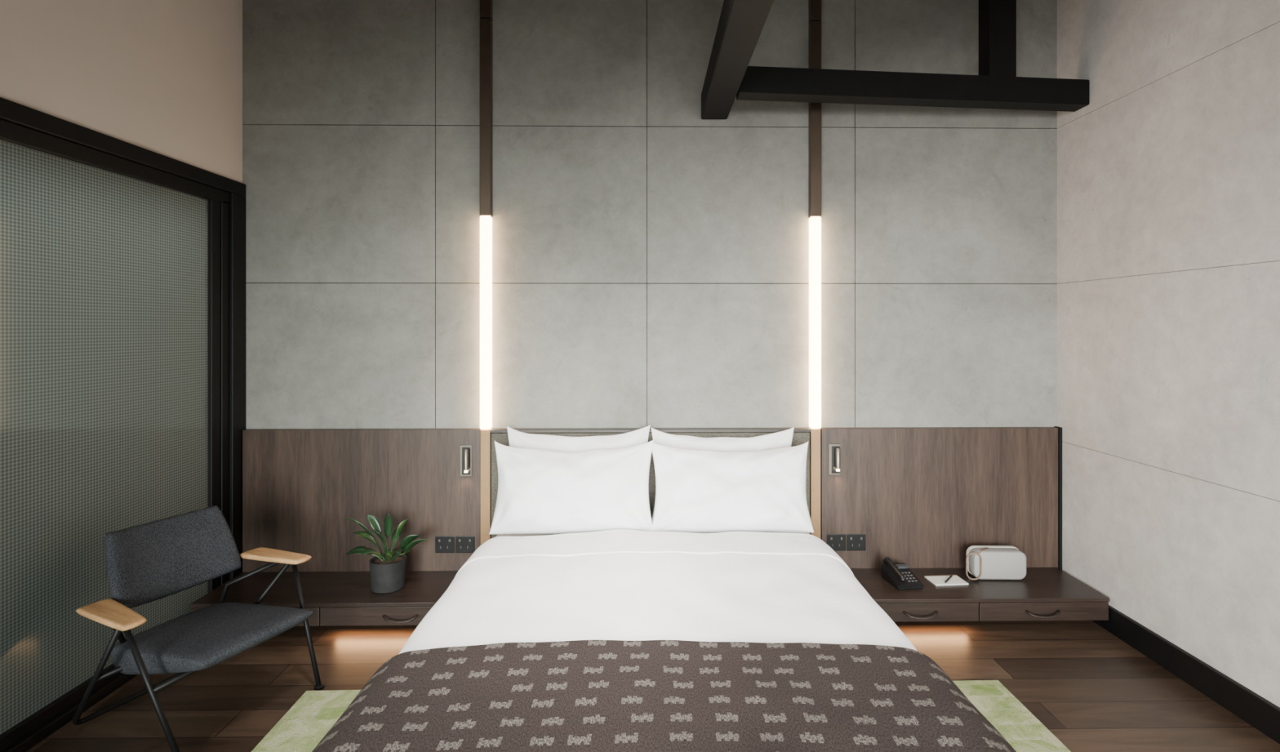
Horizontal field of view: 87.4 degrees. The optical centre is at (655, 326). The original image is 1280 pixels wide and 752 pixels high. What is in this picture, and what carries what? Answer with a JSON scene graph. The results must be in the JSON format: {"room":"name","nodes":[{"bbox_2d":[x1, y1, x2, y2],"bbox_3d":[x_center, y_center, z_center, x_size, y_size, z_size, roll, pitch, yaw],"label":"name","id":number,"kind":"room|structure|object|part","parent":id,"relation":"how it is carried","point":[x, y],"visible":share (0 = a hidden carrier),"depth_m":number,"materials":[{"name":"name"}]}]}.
{"room":"hotel room","nodes":[
{"label":"hotel room","id":0,"kind":"room"},
{"bbox_2d":[0,0,242,182],"bbox_3d":[-2.454,-2.060,0.860,0.120,2.440,6.200,0,0,-1],"label":"wall","id":1,"kind":"structure","parent":0,"point":[164,77],"depth_m":3.16,"materials":[{"name":"white paint"}]},
{"bbox_2d":[242,0,1057,429],"bbox_3d":[-1.124,-0.830,4.082,7.487,4.900,0.200,0,0,-1],"label":"wall","id":2,"kind":"structure","parent":0,"point":[651,255],"depth_m":4.00,"materials":[{"name":"concrete"}]},
{"bbox_2d":[480,0,492,429],"bbox_3d":[-1.002,-1.337,3.951,0.062,3.881,0.065,0,0,-1],"label":"wall light","id":3,"kind":"object","parent":2,"relation":"attached to","point":[486,6],"visible":1,"depth_m":3.92,"materials":[{"name":"white plastic"}]},
{"bbox_2d":[242,426,1062,572],"bbox_3d":[0.001,1.085,3.963,4.839,0.969,0.074,0,0,-1],"label":"panelling","id":4,"kind":"object","parent":2,"relation":"attached to","point":[921,497],"visible":0.58,"depth_m":3.94,"materials":[{"name":"brown wood"}]},
{"bbox_2d":[189,570,457,626],"bbox_3d":[-1.730,1.495,3.679,1.369,0.120,0.494,0,0,-1],"label":"nightstand","id":5,"kind":"object","parent":4,"relation":"attached to","point":[335,597],"visible":0.51,"depth_m":3.57,"materials":[{"name":"brown wood"}]},
{"bbox_3d":[-2.079,1.507,3.481,0.658,0.096,0.020,0,0,-1],"label":"drawer","id":6,"kind":"part","parent":5,"relation":"part of","materials":[{"name":"brown wood"}]},
{"bbox_3d":[-1.395,1.507,3.492,0.699,0.096,0.020,0,0,-1],"label":"drawer","id":7,"kind":"part","parent":5,"relation":"part of","materials":[{"name":"brown wood"}]},
{"bbox_2d":[344,514,426,593],"bbox_3d":[-1.466,1.229,3.671,0.452,0.410,0.252,0,0,-1],"label":"potted plant","id":8,"kind":"object","parent":5,"relation":"on","point":[388,569],"visible":1,"depth_m":3.64,"materials":[{"name":"green plant"}]},
{"bbox_3d":[-1.470,1.354,3.676,0.190,0.160,0.190,0,0,-1],"label":"pot","id":9,"kind":"part","parent":8,"relation":"part of","materials":[{"name":"ceramic"}]},
{"bbox_3d":[-1.327,1.511,3.465,0.187,0.029,0.051,0,0,-1],"label":"handle","id":10,"kind":"part","parent":5,"relation":"part of","materials":[{"name":"metal"}]},
{"bbox_3d":[-1.726,1.087,3.950,1.386,0.965,0.044,0,0,-1],"label":"wood panel","id":11,"kind":"part","parent":4,"relation":"part of","materials":[{"name":"brown wood"}]},
{"bbox_2d":[435,535,475,552],"bbox_3d":[-1.178,1.276,3.931,0.229,0.097,0.009,0,0,-1],"label":"power socket","id":12,"kind":"object","parent":4,"relation":"attached to","point":[446,544],"visible":0.98,"depth_m":3.93,"materials":[{"name":"black plastic"}]},
{"bbox_3d":[-1.239,1.279,3.931,0.112,0.098,0.008,0,0,-1],"label":"plate","id":13,"kind":"part","parent":12,"relation":"part of","materials":[{"name":"black plastic"}]},
{"bbox_3d":[-1.121,1.279,3.933,0.112,0.098,0.008,0,0,-1],"label":"plate","id":14,"kind":"part","parent":12,"relation":"part of","materials":[{"name":"black plastic"}]},
{"bbox_2d":[459,444,471,476],"bbox_3d":[-1.116,0.787,3.912,0.072,0.185,0.050,0,0,-1],"label":"light","id":15,"kind":"object","parent":4,"relation":"attached to","point":[465,451],"visible":1,"depth_m":3.92,"materials":[{"name":"silver metal"}]},
{"bbox_3d":[-0.029,0.613,3.962,1.883,0.016,0.074,0,0,-1],"label":"trim","id":16,"kind":"part","parent":4,"relation":"part of","materials":[{"name":"brown wood"}]},
{"bbox_3d":[-0.029,0.972,3.964,1.873,0.697,0.071,0,0,-1],"label":"upholstered headboard","id":17,"kind":"part","parent":4,"relation":"part of","materials":[{"name":"fabric"}]},
{"bbox_2d":[828,444,840,475],"bbox_3d":[1.060,0.787,3.947,0.072,0.185,0.050,0,0,-1],"label":"light","id":18,"kind":"object","parent":4,"relation":"attached to","point":[834,450],"visible":1,"depth_m":3.96,"materials":[{"name":"silver metal"}]},
{"bbox_2d":[826,533,866,550],"bbox_3d":[1.129,1.277,3.969,0.228,0.093,0.009,0,0,-1],"label":"power socket","id":19,"kind":"object","parent":4,"relation":"attached to","point":[836,541],"visible":0.94,"depth_m":3.96,"materials":[{"name":"black plastic"}]},
{"bbox_3d":[1.071,1.279,3.969,0.112,0.098,0.008,0,0,-1],"label":"plate","id":20,"kind":"part","parent":19,"relation":"part of","materials":[{"name":"black plastic"}]},
{"bbox_3d":[1.189,1.279,3.971,0.112,0.098,0.008,0,0,-1],"label":"plate","id":21,"kind":"part","parent":19,"relation":"part of","materials":[{"name":"black plastic"}]},
{"bbox_3d":[1.693,1.087,4.006,1.417,0.965,0.044,0,0,-1],"label":"wood panel","id":22,"kind":"part","parent":4,"relation":"part of","materials":[{"name":"brown wood"}]},
{"bbox_2d":[849,567,1110,621],"bbox_3d":[1.703,1.495,3.736,1.389,0.120,0.494,0,0,-1],"label":"nightstand","id":23,"kind":"object","parent":4,"relation":"attached to","point":[1044,593],"visible":0.84,"depth_m":3.54,"materials":[{"name":"brown wood"}]},
{"bbox_2d":[880,556,923,589],"bbox_3d":[1.378,1.375,3.755,0.150,0.119,0.222,0,0,-9],"label":"desk telephone","id":24,"kind":"object","parent":23,"relation":"on","point":[899,575],"visible":1,"depth_m":3.73,"materials":[{"name":"black plastic"}]},
{"bbox_3d":[1.393,1.511,3.509,0.187,0.029,0.051,0,0,-1],"label":"handle","id":25,"kind":"part","parent":23,"relation":"part of","materials":[{"name":"metal"}]},
{"bbox_3d":[1.360,1.507,3.538,0.689,0.096,0.020,0,0,-1],"label":"drawer","id":26,"kind":"part","parent":23,"relation":"part of","materials":[{"name":"brown wood"}]},
{"bbox_2d":[924,574,968,585],"bbox_3d":[1.638,1.430,3.778,0.190,0.008,0.132,0,0,-5],"label":"notepad","id":27,"kind":"object","parent":23,"relation":"on","point":[937,580],"visible":1,"depth_m":3.77,"materials":[{"name":"paper"}]},
{"bbox_2d":[965,545,1026,579],"bbox_3d":[1.923,1.349,3.825,0.349,0.171,0.126,0,0,1],"label":"speaker","id":28,"kind":"object","parent":23,"relation":"on","point":[983,562],"visible":1,"depth_m":3.78},
{"bbox_3d":[2.042,1.511,3.520,0.187,0.029,0.051,0,0,-1],"label":"handle","id":29,"kind":"part","parent":23,"relation":"part of","materials":[{"name":"metal"}]},
{"bbox_3d":[2.054,1.507,3.549,0.688,0.096,0.020,0,0,-1],"label":"drawer","id":30,"kind":"part","parent":23,"relation":"part of","materials":[{"name":"brown wood"}]},
{"bbox_3d":[2.412,1.085,4.012,0.016,0.969,0.054,0,0,-1],"label":"trim","id":31,"kind":"part","parent":4,"relation":"part of","materials":[{"name":"black metal"}]},
{"bbox_2d":[808,0,821,428],"bbox_3d":[0.947,-1.337,3.983,0.062,3.881,0.065,0,0,-1],"label":"wall light","id":32,"kind":"object","parent":2,"relation":"attached to","point":[815,6],"visible":1,"depth_m":3.95,"materials":[{"name":"white plastic"}]},
{"bbox_2d":[26,620,1279,751],"bbox_3d":[-1.072,1.670,0.932,7.487,0.100,6.500,0,0,-1],"label":"floor","id":33,"kind":"structure","parent":0,"point":[1095,691],"depth_m":2.98,"materials":[{"name":"brown wood"}]},
{"bbox_2d":[0,97,245,751],"bbox_3d":[-2.413,0.390,0.860,0.082,2.460,6.198,0,0,-1],"label":"frame","id":34,"kind":"object","parent":33,"relation":"on","point":[22,126],"visible":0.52,"depth_m":3.68,"materials":[{"name":"black metal"}]},
{"bbox_2d":[0,141,207,733],"bbox_3d":[-2.419,0.415,0.720,0.010,2.230,5.920,0,0,-1],"label":"glass pane","id":35,"kind":"object","parent":34,"relation":"attached to","point":[103,273],"visible":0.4,"depth_m":2.88,"materials":[{"name":"grey glass"}]},
{"bbox_2d":[72,505,324,751],"bbox_3d":[-1.913,1.229,2.837,0.720,0.782,0.809,0,0,21],"label":"lounge armchair","id":36,"kind":"object","parent":33,"relation":"on","point":[149,562],"visible":1,"depth_m":2.79,"materials":[{"name":"grey fabric"}]},
{"bbox_3d":[-2.039,1.083,2.512,0.335,0.033,0.116,0,0,29],"label":"armrest","id":37,"kind":"part","parent":36,"relation":"part of","materials":[{"name":"brown wood"}]},
{"bbox_3d":[-2.114,0.996,2.914,0.202,0.316,0.528,0,0,21],"label":"backrest","id":38,"kind":"part","parent":36,"relation":"part of","materials":[{"name":"grey fabric"}]},
{"bbox_3d":[-1.853,1.320,2.813,0.590,0.179,0.501,0,0,21],"label":"seat","id":39,"kind":"part","parent":36,"relation":"part of","materials":[{"name":"grey fabric"}]},
{"bbox_3d":[-1.789,1.083,3.161,0.335,0.033,0.116,0,0,13],"label":"armrest","id":40,"kind":"part","parent":36,"relation":"part of","materials":[{"name":"brown wood"}]},
{"bbox_2d":[251,680,1071,751],"bbox_3d":[0.036,1.613,1.971,3.100,0.012,2.060,0,0,-2],"label":"area rug","id":41,"kind":"object","parent":33,"relation":"on","point":[303,726],"visible":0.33,"depth_m":2.74,"materials":[{"name":"green carpet"}]},
{"bbox_2d":[311,528,1016,751],"bbox_3d":[0.005,1.321,2.742,1.982,0.566,2.362,0,0,-1],"label":"bed","id":42,"kind":"object","parent":41,"relation":"on","point":[615,640],"visible":0.91,"depth_m":2.12,"materials":[{"name":"white fabric"}]},
{"bbox_2d":[488,440,653,534],"bbox_3d":[-0.450,0.871,3.642,0.889,0.490,0.278,0,0,-1],"label":"pillow","id":43,"kind":"object","parent":42,"relation":"on","point":[540,491],"visible":0.97,"depth_m":3.56,"materials":[{"name":"white fabric"}]},
{"bbox_2d":[506,424,650,452],"bbox_3d":[-0.448,0.847,3.832,0.837,0.555,0.232,0,0,-1],"label":"pillow","id":44,"kind":"object","parent":42,"relation":"on","point":[517,438],"visible":0.23,"depth_m":3.86,"materials":[{"name":"white fabric"}]},
{"bbox_2d":[398,528,916,653],"bbox_3d":[0.008,1.257,2.550,1.956,0.408,1.903,0,0,-1],"label":"duvet","id":45,"kind":"object","parent":42,"relation":"on","point":[615,591],"depth_m":2.64,"materials":[{"name":"white fabric"}]},
{"bbox_2d":[311,640,1016,751],"bbox_3d":[0.019,1.263,1.903,1.982,0.449,0.685,0,0,-1],"label":"throw blanket","id":46,"kind":"object","parent":42,"relation":"on","point":[574,695],"depth_m":1.88,"materials":[{"name":"brown fabric"}]},
{"bbox_2d":[650,426,794,520],"bbox_3d":[0.389,0.852,3.843,0.837,0.540,0.231,0,0,-1],"label":"pillow","id":47,"kind":"object","parent":42,"relation":"on","point":[784,438],"visible":0.24,"depth_m":3.87,"materials":[{"name":"white fabric"}]},
{"bbox_2d":[652,440,814,533],"bbox_3d":[0.411,0.875,3.644,0.890,0.478,0.275,0,0,-1],"label":"pillow","id":48,"kind":"object","parent":42,"relation":"on","point":[697,491],"visible":0.96,"depth_m":3.58,"materials":[{"name":"white fabric"}]},
{"bbox_2d":[1057,0,1279,706],"bbox_3d":[2.572,-0.830,0.948,0.200,4.900,6.212,0,0,-1],"label":"wall","id":49,"kind":"structure","parent":0,"point":[1168,177],"depth_m":3.14,"materials":[{"name":"concrete"}]},
{"bbox_2d":[736,66,1088,111],"bbox_3d":[1.432,-1.310,3.704,2.004,0.140,0.130,0,0,-6],"label":"tie beam","id":50,"kind":"structure","parent":49,"relation":"attached to","point":[757,83],"depth_m":3.65,"materials":[{"name":"black wood"}]},
{"bbox_2d":[978,0,1016,77],"bbox_3d":[1.914,-2.328,3.754,0.150,1.905,0.125,0,0,-1],"label":"post","id":51,"kind":"object","parent":50,"relation":"on","point":[997,18],"visible":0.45,"depth_m":3.69,"materials":[{"name":"black wood"}]},
{"bbox_2d":[1092,604,1279,743],"bbox_3d":[2.459,1.555,0.940,0.024,0.130,6.199,0,0,-1],"label":"baseboard","id":52,"kind":"structure","parent":49,"relation":"attached to","point":[1259,712],"depth_m":2.98,"materials":[{"name":"black wood"}]},
{"bbox_3d":[-1.019,-0.830,-2.267,7.487,4.900,0.100,0,0,-1],"label":"wall","id":53,"kind":"structure","parent":0,"visible":0},
{"bbox_2d":[701,0,773,119],"bbox_3d":[0.398,-1.310,0.902,0.155,0.150,6.190,0,0,-1],"label":"rafter","id":54,"kind":"object","parent":53,"relation":"attached to","point":[741,23],"visible":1,"depth_m":3.05,"materials":[{"name":"black wood"}]}
]}

